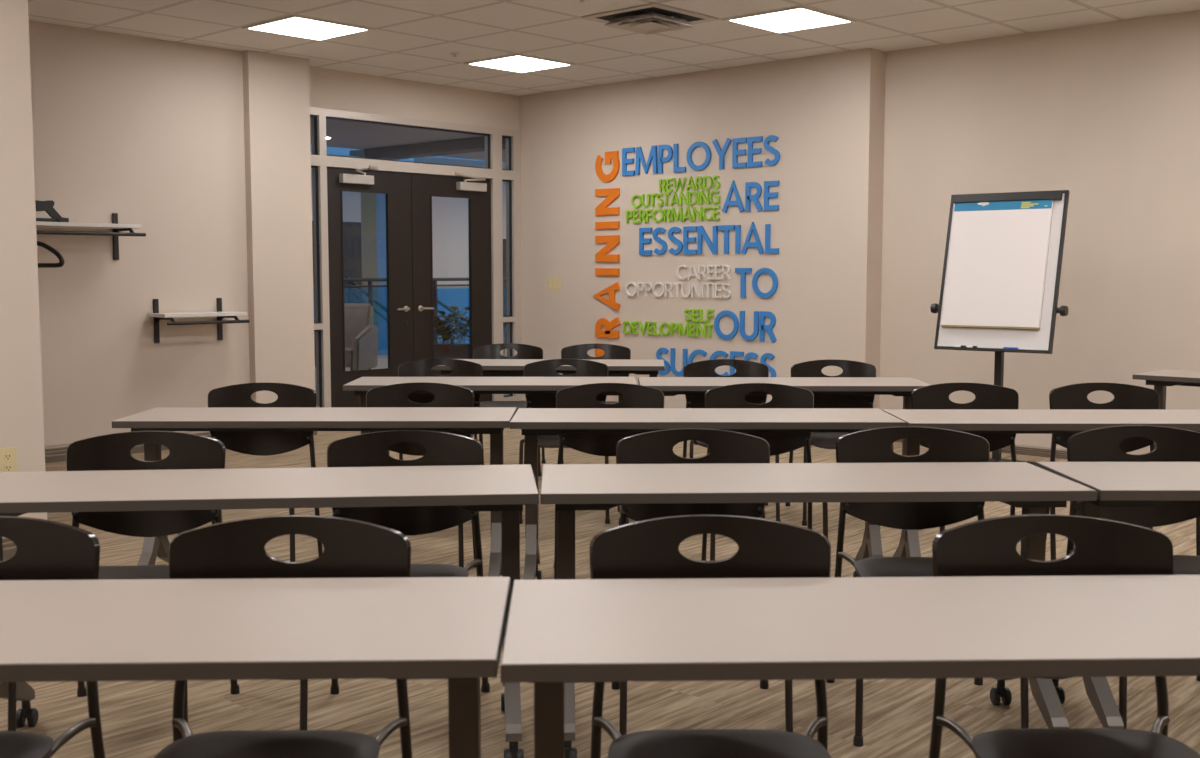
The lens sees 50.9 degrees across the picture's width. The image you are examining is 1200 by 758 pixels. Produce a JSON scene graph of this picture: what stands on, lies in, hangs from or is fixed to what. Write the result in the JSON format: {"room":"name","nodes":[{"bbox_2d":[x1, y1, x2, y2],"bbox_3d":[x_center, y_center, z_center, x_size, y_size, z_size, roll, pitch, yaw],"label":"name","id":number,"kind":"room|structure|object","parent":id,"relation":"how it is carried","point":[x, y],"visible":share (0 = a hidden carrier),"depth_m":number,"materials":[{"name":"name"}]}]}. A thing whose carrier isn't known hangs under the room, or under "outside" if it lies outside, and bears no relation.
{"room":"training room","nodes":[
{"label":"training room","id":0,"kind":"room"},
{"bbox_2d":[0,0,46,519],"bbox_3d":[-4.382,-0.519,3.959,0.150,2.985,5.130,4,7,42],"label":"wall","id":1,"kind":"structure","parent":0,"point":[21,394],"depth_m":5.73,"materials":[{"name":"paint"}]},
{"bbox_2d":[0,447,16,471],"bbox_3d":[-2.701,0.380,5.747,0.010,0.132,0.080,4,7,42],"label":"wall outlet","id":2,"kind":"object","parent":1,"relation":"attached to","point":[8,457],"visible":0.92,"depth_m":5.75,"materials":[{"name":"beige plastic"}]},
{"bbox_2d":[4,453,11,459],"bbox_3d":[-2.699,0.354,5.743,0.003,0.034,0.034,4,7,42],"label":"receptacle","id":3,"kind":"object","parent":2,"relation":"attached to","point":[7,456],"depth_m":5.74,"materials":[{"name":"beige plastic"}]},
{"bbox_2d":[4,464,11,471],"bbox_3d":[-2.699,0.406,5.747,0.003,0.034,0.034,4,7,42],"label":"receptacle","id":4,"kind":"object","parent":2,"relation":"attached to","point":[7,467],"depth_m":5.75,"materials":[{"name":"beige plastic"}]},
{"bbox_2d":[2,537,16,559],"bbox_3d":[-4.321,0.914,4.025,0.014,0.117,5.130,4,7,42],"label":"baseboard","id":5,"kind":"structure","parent":1,"relation":"attached to","point":[9,548],"depth_m":5.76,"materials":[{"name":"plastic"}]},
{"bbox_2d":[29,21,249,445],"bbox_3d":[-4.447,-0.874,8.131,0.360,2.985,4.800,4,7,42],"label":"wall","id":6,"kind":"structure","parent":0,"point":[149,132],"depth_m":9.05,"materials":[{"name":"paint"}]},
{"bbox_2d":[36,213,145,259],"bbox_3d":[-3.710,-0.969,8.444,0.290,0.331,1.270,4,7,42],"label":"coat rack","id":7,"kind":"object","parent":6,"relation":"attached to","point":[116,228],"visible":0.67,"depth_m":8.62,"materials":[{"name":"black metal"}]},
{"bbox_2d":[36,230,63,267],"bbox_3d":[-3.705,-0.858,8.265,0.456,0.254,0.031,2,5,19],"label":"clothes hanger","id":8,"kind":"object","parent":7,"relation":"hanging from","point":[55,252],"visible":0.42,"depth_m":8.21,"materials":[{"name":"black plastic"}]},
{"bbox_2d":[35,200,68,221],"bbox_3d":[-3.766,-1.109,8.275,0.080,0.144,0.525,4,7,42],"label":"stand","id":9,"kind":"object","parent":7,"relation":"on","point":[47,206],"visible":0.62,"depth_m":8.35,"materials":[{"name":"black plastic"}]},
{"bbox_2d":[36,221,140,228],"bbox_3d":[-3.682,-1.038,8.464,0.253,0.026,1.145,4,7,42],"label":"shelf","id":10,"kind":"object","parent":7,"relation":"attached to","point":[114,225],"depth_m":8.54,"materials":[{"name":"white plastic"}]},
{"bbox_2d":[45,431,210,462],"bbox_3d":[-4.328,0.568,8.106,0.014,0.117,4.745,4,7,42],"label":"baseboard","id":11,"kind":"structure","parent":6,"relation":"attached to","point":[53,453],"depth_m":8.74,"materials":[{"name":"brown plastic"}]},
{"bbox_2d":[147,298,249,342],"bbox_3d":[-2.963,-0.432,9.303,0.290,0.321,0.675,4,7,42],"label":"coat rack","id":12,"kind":"object","parent":6,"relation":"attached to","point":[220,314],"visible":1,"depth_m":9.20,"materials":[{"name":"black metal"}]},
{"bbox_2d":[147,311,246,317],"bbox_3d":[-2.964,-0.476,9.294,0.253,0.026,0.665,4,7,42],"label":"shelf","id":13,"kind":"object","parent":12,"relation":"attached to","point":[220,314],"depth_m":9.19,"materials":[{"name":"white plastic"}]},
{"bbox_2d":[242,50,314,402],"bbox_3d":[-2.644,-1.034,10.022,0.440,2.985,0.545,4,7,42],"label":"column","id":14,"kind":"structure","parent":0,"point":[276,92],"depth_m":9.83,"materials":[{"name":"paint"}]},
{"bbox_2d":[311,154,360,221],"bbox_3d":[-4.640,-3.260,21.553,0.300,1.130,1.110,4,7,42],"label":"wall","id":15,"kind":"structure","parent":0,"point":[351,200],"depth_m":21.72,"materials":[{"name":"grey paint"}]},
{"bbox_2d":[312,221,361,321],"bbox_3d":[-4.640,-1.367,21.714,0.300,2.670,1.110,4,7,42],"label":"panel","id":16,"kind":"object","parent":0,"point":[352,250],"visible":0.21,"depth_m":21.80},
{"bbox_2d":[350,150,377,327],"bbox_3d":[-4.152,-2.035,22.189,0.300,3.920,0.330,4,7,42],"label":"column hall","id":17,"kind":"structure","parent":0,"point":[368,200],"depth_m":22.05,"materials":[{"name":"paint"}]},
{"bbox_2d":[376,193,387,354],"bbox_3d":[-3.881,-2.056,22.557,0.200,3.900,0.540,4,7,42],"label":"wall","id":18,"kind":"structure","parent":0,"point":[380,198],"depth_m":22.42,"materials":[{"name":"blue"}]},
{"bbox_2d":[310,117,505,161],"bbox_3d":[-1.435,-3.393,16.731,7.110,0.150,15.000,4,7,42],"label":"ceiling","id":19,"kind":"structure","parent":0,"point":[344,134],"depth_m":17.64,"materials":[{"name":"grey paint"}]},
{"bbox_2d":[364,136,505,159],"bbox_3d":[-1.864,-3.349,18.052,4.500,0.160,0.350,4,7,42],"label":"beam","id":20,"kind":"structure","parent":19,"relation":"attached to","point":[473,144],"depth_m":18.46,"materials":[{"name":"grey"}]},
{"bbox_2d":[309,66,519,130],"bbox_3d":[-1.594,-2.472,11.259,0.150,0.330,2.870,4,7,42],"label":"wall","id":21,"kind":"structure","parent":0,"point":[329,88],"depth_m":11.06,"materials":[{"name":"paint"}]},
{"bbox_2d":[310,107,521,406],"bbox_3d":[-1.664,-0.973,11.251,0.110,2.655,2.558,4,7,42],"label":"door frame","id":22,"kind":"structure","parent":21,"relation":"attached to","point":[493,170],"depth_m":11.44,"materials":[{"name":"beige paint"}]},
{"bbox_2d":[327,166,413,406],"bbox_3d":[-1.940,-0.725,10.858,0.182,2.203,0.904,4,7,42],"label":"door","id":23,"kind":"structure","parent":22,"relation":"attached to","point":[396,186],"depth_m":10.95,"materials":[{"name":"brown wood"}]},
{"bbox_2d":[411,172,491,401],"bbox_3d":[-1.311,-0.783,11.539,0.182,2.203,0.943,4,7,42],"label":"door","id":24,"kind":"structure","parent":22,"relation":"attached to","point":[477,190],"depth_m":11.49,"materials":[{"name":"brown wood"}]},
{"bbox_2d":[414,157,505,288],"bbox_3d":[-2.255,-3.046,24.170,0.300,2.600,3.050,4,7,42],"label":"wall","id":25,"kind":"structure","parent":0,"point":[450,230],"depth_m":23.44,"materials":[{"name":"grey paint"}]},
{"bbox_2d":[503,239,506,342],"bbox_3d":[-1.674,-1.533,24.968,0.250,2.450,1.280,4,7,42],"label":"wall","id":26,"kind":"structure","parent":0,"point":[504,240],"depth_m":24.57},
{"bbox_2d":[0,349,1199,757],"bbox_3d":[0.817,0.497,10.339,19.500,0.120,21.800,4,7,42],"label":"floor","id":27,"kind":"structure","parent":0,"point":[136,716],"depth_m":3.88,"materials":[{"name":"wood"}]},
{"bbox_2d":[0,516,104,757],"bbox_3d":[-1.210,0.708,2.269,0.497,0.825,0.576,0,5,-1],"label":"chair","id":28,"kind":"object","parent":27,"relation":"on","point":[46,549],"visible":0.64,"depth_m":2.48,"materials":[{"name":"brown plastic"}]},
{"bbox_2d":[8,431,239,730],"bbox_3d":[-1.360,0.594,3.614,0.497,0.825,0.576,0,5,-3],"label":"chair","id":29,"kind":"object","parent":27,"relation":"on","point":[107,452],"visible":0.52,"depth_m":3.82,"materials":[{"name":"black plastic"}]},
{"bbox_2d":[177,382,322,561],"bbox_3d":[-1.470,0.450,5.308,0.497,0.825,0.576,0,5,-1],"label":"chair","id":30,"kind":"object","parent":27,"relation":"on","point":[259,443],"visible":0.4,"depth_m":5.52,"materials":[{"name":"black plastic"}]},
{"bbox_2d":[0,577,510,757],"bbox_3d":[-0.925,0.763,2.122,1.530,0.740,0.510,0,5,-2],"label":"table","id":31,"kind":"object","parent":27,"relation":"on","point":[450,628],"visible":1,"depth_m":2.04,"materials":[{"name":"laminate"}]},
{"bbox_2d":[0,464,538,757],"bbox_3d":[-0.943,0.649,3.459,1.530,0.740,0.500,0,5,-5],"label":"table","id":32,"kind":"object","parent":27,"relation":"on","point":[505,489],"visible":0.92,"depth_m":3.38,"materials":[{"name":"laminate"}]},
{"bbox_2d":[154,515,411,757],"bbox_3d":[-0.605,0.708,2.274,0.497,0.825,0.576,0,5,-1],"label":"chair","id":33,"kind":"object","parent":27,"relation":"on","point":[235,549],"visible":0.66,"depth_m":2.47,"materials":[{"name":"black plastic"}]},
{"bbox_2d":[112,407,516,576],"bbox_3d":[-1.112,0.509,5.111,1.525,0.740,0.497,0,5,0],"label":"table","id":34,"kind":"object","parent":27,"relation":"on","point":[492,421],"visible":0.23,"depth_m":5.02,"materials":[{"name":"laminate"}]},
{"bbox_2d":[314,303,377,370],"bbox_3d":[-3.009,-0.392,14.515,0.740,0.947,0.735,1,5,11],"label":"armchair","id":35,"kind":"object","parent":27,"relation":"on","point":[361,334],"visible":0.48,"depth_m":14.61,"materials":[{"name":"fabric"}]},
{"bbox_2d":[299,430,489,729],"bbox_3d":[-0.582,0.592,3.634,0.497,0.825,0.576,0,5,-2],"label":"chair","id":36,"kind":"object","parent":27,"relation":"on","point":[442,448],"visible":0.36,"depth_m":3.84,"materials":[{"name":"black plastic"}]},
{"bbox_2d":[313,277,506,343],"bbox_3d":[-2.243,-1.081,21.017,0.060,1.217,9.300,4,7,42],"label":"glass balustrade","id":37,"kind":"object","parent":27,"relation":"on","point":[369,280],"visible":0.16,"depth_m":20.47,"materials":[{"name":"grey metal"}]},
{"bbox_2d":[366,382,475,567],"bbox_3d":[-0.785,0.450,5.308,0.497,0.825,0.576,0,5,0],"label":"chair","id":38,"kind":"object","parent":27,"relation":"on","point":[394,395],"visible":0.3,"depth_m":5.52,"materials":[{"name":"black plastic"}]},
{"bbox_2d":[387,359,483,523],"bbox_3d":[-0.888,0.321,6.823,0.497,0.825,0.576,0,5,0],"label":"chair","id":39,"kind":"object","parent":27,"relation":"on","point":[420,368],"visible":0.36,"depth_m":7.04,"materials":[{"name":"black plastic"}]},
{"bbox_2d":[433,306,506,358],"bbox_3d":[-1.436,-0.320,13.619,1.009,0.952,0.492,0,5,0],"label":"potted plant","id":40,"kind":"object","parent":27,"relation":"on","point":[451,350],"visible":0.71,"depth_m":13.51,"materials":[{"name":"green plant"}]},
{"bbox_2d":[343,377,636,525],"bbox_3d":[-0.555,0.378,6.656,1.490,0.740,0.520,0,5,0],"label":"table","id":41,"kind":"object","parent":27,"relation":"on","point":[361,386],"visible":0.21,"depth_m":6.58,"materials":[{"name":"laminate"}]},
{"bbox_2d":[473,343,545,475],"bbox_3d":[-0.622,0.191,8.357,0.497,0.825,0.576,0,5,0],"label":"chair","id":42,"kind":"object","parent":27,"relation":"on","point":[524,351],"visible":0.34,"depth_m":8.57,"materials":[{"name":"black plastic"}]},
{"bbox_2d":[431,359,664,376],"bbox_3d":[-0.310,0.264,8.001,1.430,0.740,0.580,0,5,2],"label":"table","id":43,"kind":"object","parent":27,"relation":"on","point":[651,368],"visible":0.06,"depth_m":7.85,"materials":[{"name":"laminate"}]},
{"bbox_2d":[519,359,609,523],"bbox_3d":[-0.189,0.321,6.823,0.497,0.825,0.576,0,5,0],"label":"chair","id":44,"kind":"object","parent":27,"relation":"on","point":[545,368],"visible":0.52,"depth_m":7.03,"materials":[{"name":"black plastic"}]},
{"bbox_2d":[561,343,630,463],"bbox_3d":[-0.028,0.193,8.337,0.497,0.825,0.576,0,5,0],"label":"chair","id":45,"kind":"object","parent":27,"relation":"on","point":[579,351],"visible":0.34,"depth_m":8.55,"materials":[{"name":"black plastic"}]},
{"bbox_2d":[554,383,663,578],"bbox_3d":[0.048,0.452,5.288,0.497,0.825,0.576,0,5,-1],"label":"chair","id":46,"kind":"object","parent":27,"relation":"on","point":[580,396],"visible":0.32,"depth_m":5.50,"materials":[{"name":"black plastic"}]},
{"bbox_2d":[611,428,792,734],"bbox_3d":[0.287,0.589,3.674,0.497,0.825,0.576,0,5,-1],"label":"chair","id":47,"kind":"object","parent":27,"relation":"on","point":[654,447],"visible":0.39,"depth_m":3.88,"materials":[{"name":"black plastic"}]},
{"bbox_2d":[510,408,905,579],"bbox_3d":[0.412,0.512,5.077,1.510,0.740,0.497,0,5,0],"label":"table","id":48,"kind":"object","parent":27,"relation":"on","point":[532,422],"visible":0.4,"depth_m":4.99,"materials":[{"name":"laminate"}]},
{"bbox_2d":[589,515,830,757],"bbox_3d":[0.216,0.707,2.279,0.497,0.825,0.576,0,5,0],"label":"chair","id":49,"kind":"object","parent":27,"relation":"on","point":[645,549],"visible":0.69,"depth_m":2.48,"materials":[{"name":"black plastic"}]},
{"bbox_2d":[683,359,780,521],"bbox_3d":[0.699,0.324,6.793,0.497,0.825,0.576,0,5,0],"label":"chair","id":50,"kind":"object","parent":27,"relation":"on","point":[706,368],"visible":0.43,"depth_m":7.00,"materials":[{"name":"black plastic"}]},
{"bbox_2d":[701,383,827,560],"bbox_3d":[0.685,0.453,5.278,0.497,0.825,0.576,0,5,2],"label":"chair","id":51,"kind":"object","parent":27,"relation":"on","point":[728,396],"visible":0.47,"depth_m":5.49,"materials":[{"name":"black plastic"}]},
{"bbox_2d":[638,377,930,529],"bbox_3d":[0.945,0.381,6.621,1.480,0.740,0.520,0,5,1],"label":"table","id":52,"kind":"object","parent":27,"relation":"on","point":[670,386],"visible":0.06,"depth_m":6.57,"materials":[{"name":"laminate"}]},
{"bbox_2d":[540,462,1096,757],"bbox_3d":[0.565,0.641,3.554,1.455,0.740,0.500,0,5,-2],"label":"table","id":53,"kind":"object","parent":27,"relation":"on","point":[1031,488],"visible":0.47,"depth_m":3.41,"materials":[{"name":"laminate"}]},
{"bbox_2d":[785,359,893,525],"bbox_3d":[1.290,0.326,6.773,0.497,0.825,0.576,0,5,0],"label":"chair","id":54,"kind":"object","parent":27,"relation":"on","point":[825,440],"visible":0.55,"depth_m":6.98,"materials":[{"name":"black plastic"}]},
{"bbox_2d":[500,575,1199,757],"bbox_3d":[0.612,0.761,2.144,1.530,0.740,0.510,0,5,-2],"label":"table","id":55,"kind":"object","parent":27,"relation":"on","point":[559,632],"visible":1,"depth_m":2.04,"materials":[{"name":"laminate"}]},
{"bbox_2d":[826,426,1028,746],"bbox_3d":[0.960,0.585,3.724,0.497,0.825,0.576,0,5,3],"label":"chair","id":56,"kind":"object","parent":27,"relation":"on","point":[870,445],"visible":0.52,"depth_m":3.93,"materials":[{"name":"black plastic"}]},
{"bbox_2d":[911,382,1055,559],"bbox_3d":[1.597,0.450,5.308,0.497,0.825,0.576,0,5,-1],"label":"chair","id":57,"kind":"object","parent":27,"relation":"on","point":[936,396],"visible":0.29,"depth_m":5.52,"materials":[{"name":"black plastic"}]},
{"bbox_2d":[930,190,1069,465],"bbox_3d":[2.547,-0.277,8.025,0.880,1.812,0.682,4,6,40],"label":"easel","id":58,"kind":"object","parent":27,"relation":"on","point":[1040,341],"visible":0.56,"depth_m":7.87,"materials":[{"name":"white"}]},
{"bbox_2d":[941,200,1053,329],"bbox_3d":[2.508,-0.722,7.974,0.636,0.803,0.192,4,6,40],"label":"pad","id":59,"kind":"object","parent":58,"relation":"attached to","point":[998,253],"visible":1,"depth_m":7.95,"materials":[{"name":"white paper"}]},
{"bbox_2d":[1003,347,1017,349],"bbox_3d":[2.552,-0.190,7.827,0.090,0.016,0.017,4,6,40],"label":"marker","id":60,"kind":"object","parent":58,"relation":"on","point":[1013,348],"visible":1,"depth_m":7.82,"materials":[{"name":"blue plastic"}]},
{"bbox_2d":[882,409,1199,556],"bbox_3d":[1.928,0.516,5.032,1.510,0.740,0.497,0,5,0],"label":"table","id":61,"kind":"object","parent":27,"relation":"on","point":[972,421],"visible":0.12,"depth_m":4.95,"materials":[{"name":"laminate"}]},
{"bbox_2d":[929,514,1199,757],"bbox_3d":[0.889,0.707,2.284,0.497,0.825,0.576,0,5,0],"label":"chair","id":62,"kind":"object","parent":27,"relation":"on","point":[985,547],"visible":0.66,"depth_m":2.48,"materials":[{"name":"black plastic"}]},
{"bbox_2d":[1035,462,1199,728],"bbox_3d":[2.078,0.639,3.582,1.530,0.740,0.500,0,5,0],"label":"table","id":63,"kind":"object","parent":27,"relation":"on","point":[1116,484],"visible":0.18,"depth_m":3.46,"materials":[{"name":"laminate"}]},
{"bbox_2d":[1046,382,1199,555],"bbox_3d":[2.193,0.450,5.308,0.497,0.825,0.576,0,5,2],"label":"chair","id":64,"kind":"object","parent":27,"relation":"on","point":[1073,396],"visible":0.35,"depth_m":5.51,"materials":[{"name":"black plastic"}]},
{"bbox_2d":[1066,425,1199,728],"bbox_3d":[1.695,0.582,3.754,0.497,0.825,0.576,0,5,1],"label":"chair","id":65,"kind":"object","parent":27,"relation":"on","point":[1098,444],"visible":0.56,"depth_m":3.96,"materials":[{"name":"black plastic"}]},
{"bbox_2d":[1132,369,1199,447],"bbox_3d":[3.707,0.371,6.736,1.530,0.740,0.500,4,7,42],"label":"table","id":66,"kind":"object","parent":27,"relation":"on","point":[1160,379],"visible":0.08,"depth_m":7.03,"materials":[{"name":"laminate"}]},
{"bbox_2d":[28,0,1199,95],"bbox_3d":[0.038,-2.081,4.005,12.390,0.120,11.780,4,7,42],"label":"ceiling","id":67,"kind":"structure","parent":0,"point":[413,40],"depth_m":8.70,"materials":[{"name":"tile"}]},
{"bbox_2d":[242,15,373,40],"bbox_3d":[-2.011,-2.413,8.676,0.626,0.010,0.642,4,7,42],"label":"recessed light","id":68,"kind":"object","parent":67,"relation":"in","point":[297,26],"visible":1,"depth_m":8.66,"materials":[{"name":"white plastic"}]},
{"bbox_2d":[450,52,459,56],"bbox_3d":[-1.112,-2.488,9.672,0.080,0.028,0.080,4,7,42],"label":"sprinkler","id":69,"kind":"object","parent":67,"relation":"attached to","point":[452,53],"visible":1,"depth_m":9.65,"materials":[{"name":"white metal"}]},
{"bbox_2d":[464,54,575,72],"bbox_3d":[-0.645,-2.538,10.154,0.626,0.010,0.642,4,7,42],"label":"recessed light","id":70,"kind":"object","parent":67,"relation":"in","point":[518,63],"visible":1,"depth_m":10.11,"materials":[{"name":"white plastic"}]},
{"bbox_2d":[581,3,717,34],"bbox_3d":[0.328,-2.356,8.312,0.630,0.062,0.650,4,7,42],"label":"ceiling vent","id":71,"kind":"object","parent":67,"relation":"in","point":[652,18],"visible":1,"depth_m":8.24,"materials":[{"name":"black"}]},
{"bbox_2d":[723,6,855,33],"bbox_3d":[1.267,-2.389,8.399,0.626,0.010,0.642,4,7,42],"label":"recessed light","id":72,"kind":"object","parent":67,"relation":"in","point":[799,18],"visible":1,"depth_m":8.38,"materials":[{"name":"white plastic"}]},
{"bbox_2d":[519,48,885,408],"bbox_3d":[0.735,-1.125,11.089,3.960,2.985,0.470,4,7,42],"label":"wall","id":73,"kind":"structure","parent":0,"point":[826,112],"depth_m":10.46,"materials":[{"name":"paint"}]},
{"bbox_2d":[547,277,560,290],"bbox_3d":[-0.433,-0.895,11.860,0.176,0.128,0.012,4,7,42],"label":"light switch","id":74,"kind":"object","parent":73,"relation":"attached to","point":[553,283],"visible":1,"depth_m":11.86,"materials":[{"name":"beige plastic"}]},
{"bbox_2d":[593,151,620,356],"bbox_3d":[0.059,-1.084,11.382,0.330,1.914,0.020,4,7,42],"label":"wall lettering","id":75,"kind":"object","parent":73,"relation":"attached to","point":[612,193],"depth_m":11.35,"materials":[{"name":"orange plastic"}]},
{"bbox_2d":[623,321,713,336],"bbox_3d":[0.585,-0.432,10.952,1.012,0.123,0.020,4,7,42],"label":"wall lettering","id":76,"kind":"object","parent":73,"relation":"attached to","point":[689,326],"depth_m":10.92,"materials":[{"name":"green plastic"}]},
{"bbox_2d":[626,206,719,222],"bbox_3d":[0.617,-1.414,10.839,1.029,0.128,0.020,4,7,42],"label":"wall lettering","id":77,"kind":"object","parent":73,"relation":"attached to","point":[672,212],"depth_m":10.83,"materials":[{"name":"green plastic"}]},
{"bbox_2d":[631,190,719,207],"bbox_3d":[0.638,-1.546,10.808,0.969,0.123,0.020,4,7,42],"label":"wall lettering","id":78,"kind":"object","parent":73,"relation":"attached to","point":[699,197],"depth_m":10.76,"materials":[{"name":"green plastic"}]},
{"bbox_2d":[625,282,730,297],"bbox_3d":[0.658,-0.767,10.855,1.162,0.132,0.020,4,7,42],"label":"wall lettering","id":79,"kind":"object","parent":73,"relation":"attached to","point":[692,286],"depth_m":10.81,"materials":[{"name":"white plastic"}]},
{"bbox_2d":[659,175,720,191],"bbox_3d":[0.757,-1.657,10.689,0.650,0.126,0.020,4,7,42],"label":"wall lettering","id":80,"kind":"object","parent":73,"relation":"attached to","point":[702,180],"depth_m":10.67,"materials":[{"name":"green plastic"}]},
{"bbox_2d":[684,309,713,321],"bbox_3d":[0.842,-0.540,10.705,0.312,0.105,0.020,4,7,42],"label":"wall lettering","id":81,"kind":"object","parent":73,"relation":"attached to","point":[692,317],"depth_m":10.71,"materials":[{"name":"green plastic"}]},
{"bbox_2d":[622,135,779,175],"bbox_3d":[0.818,-1.880,10.613,1.675,0.250,0.020,4,7,42],"label":"wall lettering","id":82,"kind":"object","parent":73,"relation":"attached to","point":[657,166],"depth_m":10.59,"materials":[{"name":"blue plastic"}]},
{"bbox_2d":[676,264,730,279],"bbox_3d":[0.872,-0.905,10.647,0.574,0.135,0.020,4,7,42],"label":"wall lettering","id":83,"kind":"object","parent":73,"relation":"attached to","point":[706,269],"depth_m":10.62,"materials":[{"name":"white plastic"}]},
{"bbox_2d":[639,222,778,254],"bbox_3d":[0.892,-1.178,10.605,1.471,0.263,0.020,4,7,42],"label":"wall lettering","id":84,"kind":"object","parent":73,"relation":"attached to","point":[701,233],"depth_m":10.61,"materials":[{"name":"blue plastic"}]},
{"bbox_2d":[656,348,775,376],"bbox_3d":[0.961,-0.122,10.631,1.258,0.242,0.020,4,7,42],"label":"wall lettering","id":85,"kind":"object","parent":73,"relation":"attached to","point":[686,360],"depth_m":10.71,"materials":[{"name":"blue plastic"}]},
{"bbox_2d":[714,310,776,342],"bbox_3d":[1.194,-0.435,10.388,0.625,0.253,0.020,4,7,42],"label":"wall lettering","id":86,"kind":"object","parent":73,"relation":"attached to","point":[760,327],"depth_m":10.35,"materials":[{"name":"blue plastic"}]},
{"bbox_2d":[722,180,778,212],"bbox_3d":[1.224,-1.493,10.271,0.559,0.263,0.020,4,7,42],"label":"wall lettering","id":87,"kind":"object","parent":73,"relation":"attached to","point":[748,197],"depth_m":10.24,"materials":[{"name":"blue plastic"}]},
{"bbox_2d":[735,268,777,297],"bbox_3d":[1.275,-0.784,10.284,0.417,0.244,0.020,4,7,42],"label":"wall lettering","id":88,"kind":"object","parent":73,"relation":"attached to","point":[743,271],"depth_m":10.27,"materials":[{"name":"blue plastic"}]},
{"bbox_2d":[879,10,1199,454],"bbox_3d":[5.293,-0.782,7.055,8.230,2.985,0.250,4,7,42],"label":"wall","id":89,"kind":"structure","parent":0,"point":[1107,114],"depth_m":8.72,"materials":[{"name":"paint"}]},
{"bbox_2d":[895,439,1066,458],"bbox_3d":[5.208,0.680,7.077,8.216,0.068,0.014,4,7,42],"label":"baseboard","id":90,"kind":"structure","parent":89,"relation":"attached to","point":[1020,449],"depth_m":9.00,"materials":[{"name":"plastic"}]},
{"label":"outside","id":91,"kind":"structure","parent":0,"visible":0},
{"bbox_2d":[346,276,386,320],"bbox_3d":[-3.599,-0.571,20.471,0.080,2.194,1.232,4,7,42],"label":"stair rail","id":92,"kind":"object","parent":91,"point":[349,291],"visible":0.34,"depth_m":20.15,"materials":[{"name":"grey metal"}]},
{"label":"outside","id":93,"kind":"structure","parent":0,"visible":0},
{"bbox_2d":[437,299,468,332],"bbox_3d":[-2.549,-0.589,21.614,0.080,2.035,1.527,4,7,42],"label":"stair rail","id":94,"kind":"object","parent":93,"point":[439,302],"visible":0.09,"depth_m":21.46,"materials":[{"name":"grey metal"}]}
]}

